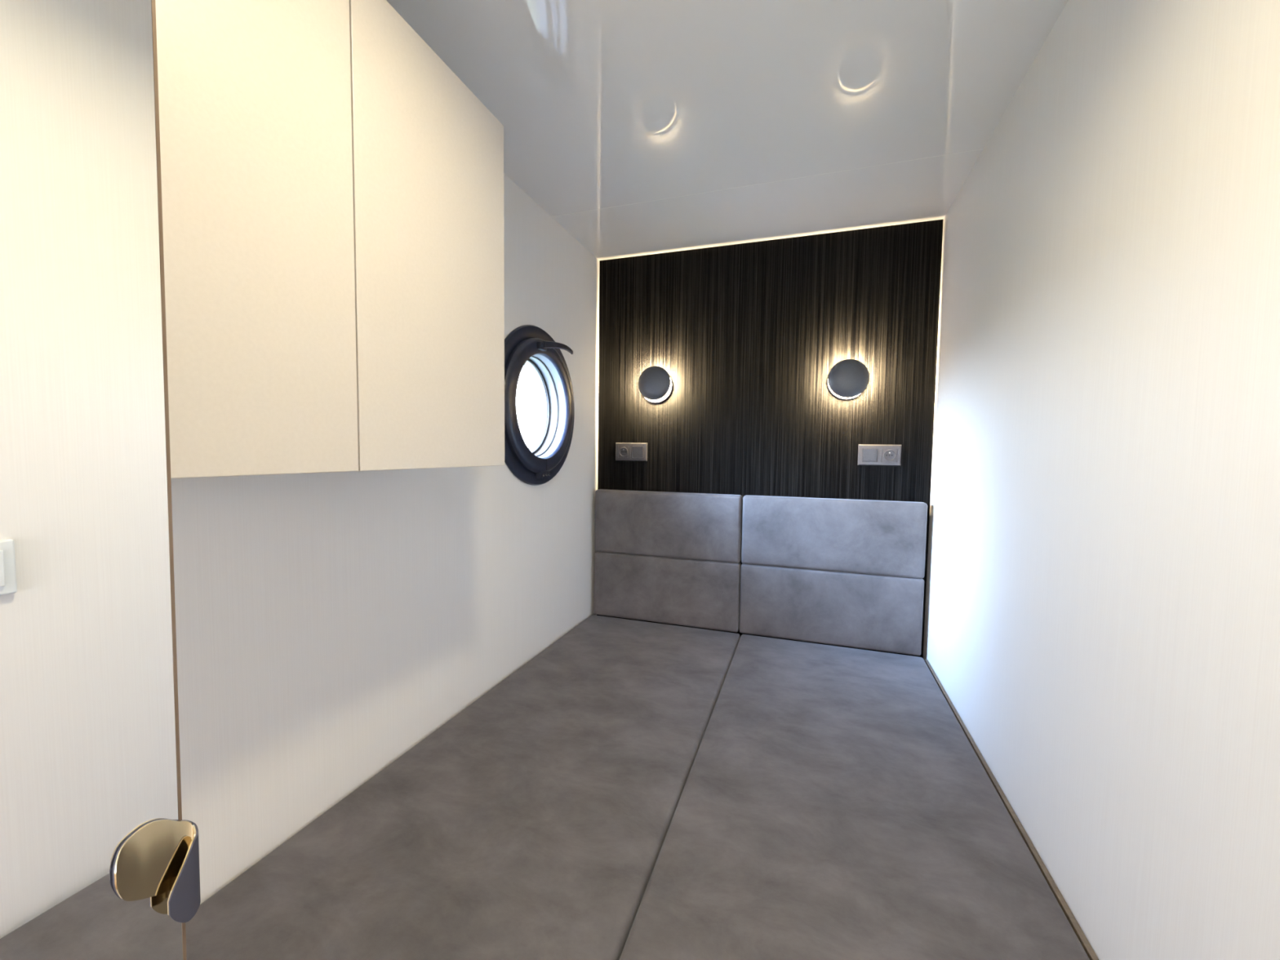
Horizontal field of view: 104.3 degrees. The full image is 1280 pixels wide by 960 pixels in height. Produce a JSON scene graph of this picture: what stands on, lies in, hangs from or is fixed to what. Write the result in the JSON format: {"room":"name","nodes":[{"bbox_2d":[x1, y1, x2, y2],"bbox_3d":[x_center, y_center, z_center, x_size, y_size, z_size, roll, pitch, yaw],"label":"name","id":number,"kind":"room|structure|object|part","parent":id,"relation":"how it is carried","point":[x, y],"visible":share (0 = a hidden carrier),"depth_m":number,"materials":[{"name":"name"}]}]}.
{"room":"ship interior","nodes":[
{"label":"ship interior","id":0,"kind":"room"},
{"bbox_2d":[170,173,599,904],"bbox_3d":[-0.991,0.174,0.218,0.100,2.163,4.600,2,4,19],"label":"wall","id":1,"kind":"structure","parent":0,"point":[327,624],"depth_m":1.13,"materials":[{"name":"white paint"}]},
{"bbox_2d":[155,0,504,478],"bbox_3d":[-0.567,-0.388,0.791,0.300,0.740,0.769,2,4,19],"label":"upper cabinet","id":2,"kind":"object","parent":1,"relation":"attached to","point":[332,189],"visible":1,"depth_m":0.70,"materials":[{"name":"beige paint"}]},
{"bbox_3d":[-0.496,-0.373,0.563,0.018,0.740,0.383,2,4,19],"label":"cabinet door","id":3,"kind":"part","parent":2,"relation":"part of","materials":[{"name":"beige paint"}]},
{"bbox_3d":[-0.372,-0.393,0.927,0.018,0.740,0.384,2,4,19],"label":"cabinet door","id":4,"kind":"part","parent":2,"relation":"part of","materials":[{"name":"beige paint"}]},
{"bbox_2d":[504,324,574,485],"bbox_3d":[-0.389,-0.269,1.830,0.167,0.576,0.576,2,4,19],"label":"window","id":5,"kind":"structure","parent":1,"relation":"in","point":[529,346],"depth_m":1.85,"materials":[{"name":"black plastic"}]},
{"bbox_3d":[-0.297,-0.490,1.852,0.020,0.039,0.215,2,4,20],"label":"latch lever","id":6,"kind":"part","parent":5,"relation":"part of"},
{"bbox_2d":[386,0,1068,260],"bbox_3d":[-0.267,-0.932,-0.088,1.600,0.100,4.800,2,4,19],"label":"ceiling","id":7,"kind":"structure","parent":0,"point":[598,104],"depth_m":1.25,"materials":[{"name":"white paint"}]},
{"bbox_2d":[596,218,943,657],"bbox_3d":[0.476,0.078,2.199,1.600,2.163,0.100,2,4,19],"label":"wall","id":8,"kind":"structure","parent":0,"point":[748,338],"depth_m":2.08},
{"bbox_2d":[615,442,647,461],"bbox_3d":[-0.042,-0.130,2.303,0.155,0.084,0.016,2,4,19],"label":"socket plate","id":9,"kind":"object","parent":8,"relation":"attached to","point":[628,451],"visible":1,"depth_m":2.30,"materials":[{"name":"grey plastic"}]},
{"bbox_2d":[632,446,644,457],"bbox_3d":[-0.009,-0.129,2.289,0.051,0.051,0.012,2,4,19],"label":"rocker switch","id":10,"kind":"object","parent":9,"relation":"attached to","point":[637,451],"depth_m":2.28,"materials":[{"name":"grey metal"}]},
{"bbox_2d":[638,365,671,402],"bbox_3d":[0.066,-0.428,2.226,0.151,0.158,0.060,2,4,19],"label":"wall lamp","id":11,"kind":"object","parent":8,"relation":"attached to","point":[655,383],"visible":1,"depth_m":2.20,"materials":[{"name":"grey metal"}]},
{"bbox_2d":[594,488,742,631],"bbox_3d":[0.114,0.347,2.240,0.672,0.587,0.081,2,4,19],"label":"headboard panel","id":12,"kind":"object","parent":8,"relation":"attached to","point":[661,557],"visible":1,"depth_m":2.19,"materials":[{"name":"grey fabric"}]},
{"bbox_2d":[739,495,927,655],"bbox_3d":[0.761,0.368,2.020,0.687,0.587,0.081,2,4,19],"label":"headboard panel","id":13,"kind":"object","parent":8,"relation":"attached to","point":[846,572],"visible":1,"depth_m":1.97,"materials":[{"name":"grey fabric"}]},
{"bbox_2d":[827,359,869,399],"bbox_3d":[0.824,-0.399,1.969,0.151,0.153,0.060,2,4,19],"label":"wall lamp","id":14,"kind":"object","parent":8,"relation":"attached to","point":[847,379],"visible":1,"depth_m":1.95,"materials":[{"name":"grey metal"}]},
{"bbox_2d":[857,444,902,466],"bbox_3d":[0.947,-0.098,1.967,0.155,0.084,0.016,2,4,19],"label":"socket plate","id":15,"kind":"object","parent":8,"relation":"attached to","point":[868,454],"visible":1,"depth_m":1.97,"materials":[{"name":"grey plastic"}]},
{"bbox_2d":[862,448,877,461],"bbox_3d":[0.913,-0.099,1.976,0.051,0.051,0.012,2,4,19],"label":"rocker switch","id":16,"kind":"object","parent":15,"relation":"attached to","point":[868,454],"depth_m":1.97,"materials":[{"name":"grey plastic"}]},
{"bbox_2d":[922,0,1279,959],"bbox_3d":[0.428,0.221,-0.264,0.100,2.163,4.600,2,4,19],"label":"wall","id":17,"kind":"structure","parent":0,"point":[1102,623],"depth_m":0.74,"materials":[{"name":"white paint"}]},
{"bbox_3d":[-0.296,1.327,0.043,1.600,0.100,4.800,2,4,19],"label":"floor","id":18,"kind":"structure","parent":0,"visible":0},
{"bbox_2d":[0,0,200,959],"bbox_3d":[-0.416,0.209,-0.041,0.030,2.108,0.766,2,3,19],"label":"mirrored door","id":19,"kind":"structure","parent":18,"relation":"on","point":[100,860],"depth_m":0.27,"materials":[{"name":"white mirror"}]},
{"bbox_3d":[-0.290,0.241,0.301,0.008,0.072,0.038,2,3,19],"label":"door pull","id":20,"kind":"part","parent":19,"relation":"part of","materials":[{"name":"gold metal"}]},
{"bbox_2d":[924,659,1098,959],"bbox_3d":[0.130,0.957,1.260,1.397,0.508,1.983,2,4,19],"label":"bed base","id":21,"kind":"object","parent":18,"relation":"on","point":[1079,933],"visible":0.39,"depth_m":1.00,"materials":[{"name":"brown wood"}]},
{"bbox_2d":[185,614,740,959],"bbox_3d":[-0.209,0.742,1.328,0.694,0.119,1.906,2,4,19],"label":"mattress","id":22,"kind":"object","parent":21,"relation":"on","point":[534,822],"visible":0.84,"depth_m":1.00,"materials":[{"name":"grey fabric"}]},
{"bbox_2d":[619,634,1089,959],"bbox_3d":[0.447,0.763,1.106,0.685,0.119,1.906,2,4,19],"label":"mattress","id":23,"kind":"object","parent":21,"relation":"on","point":[834,803],"visible":1,"depth_m":0.99,"materials":[{"name":"grey fabric"}]}
]}

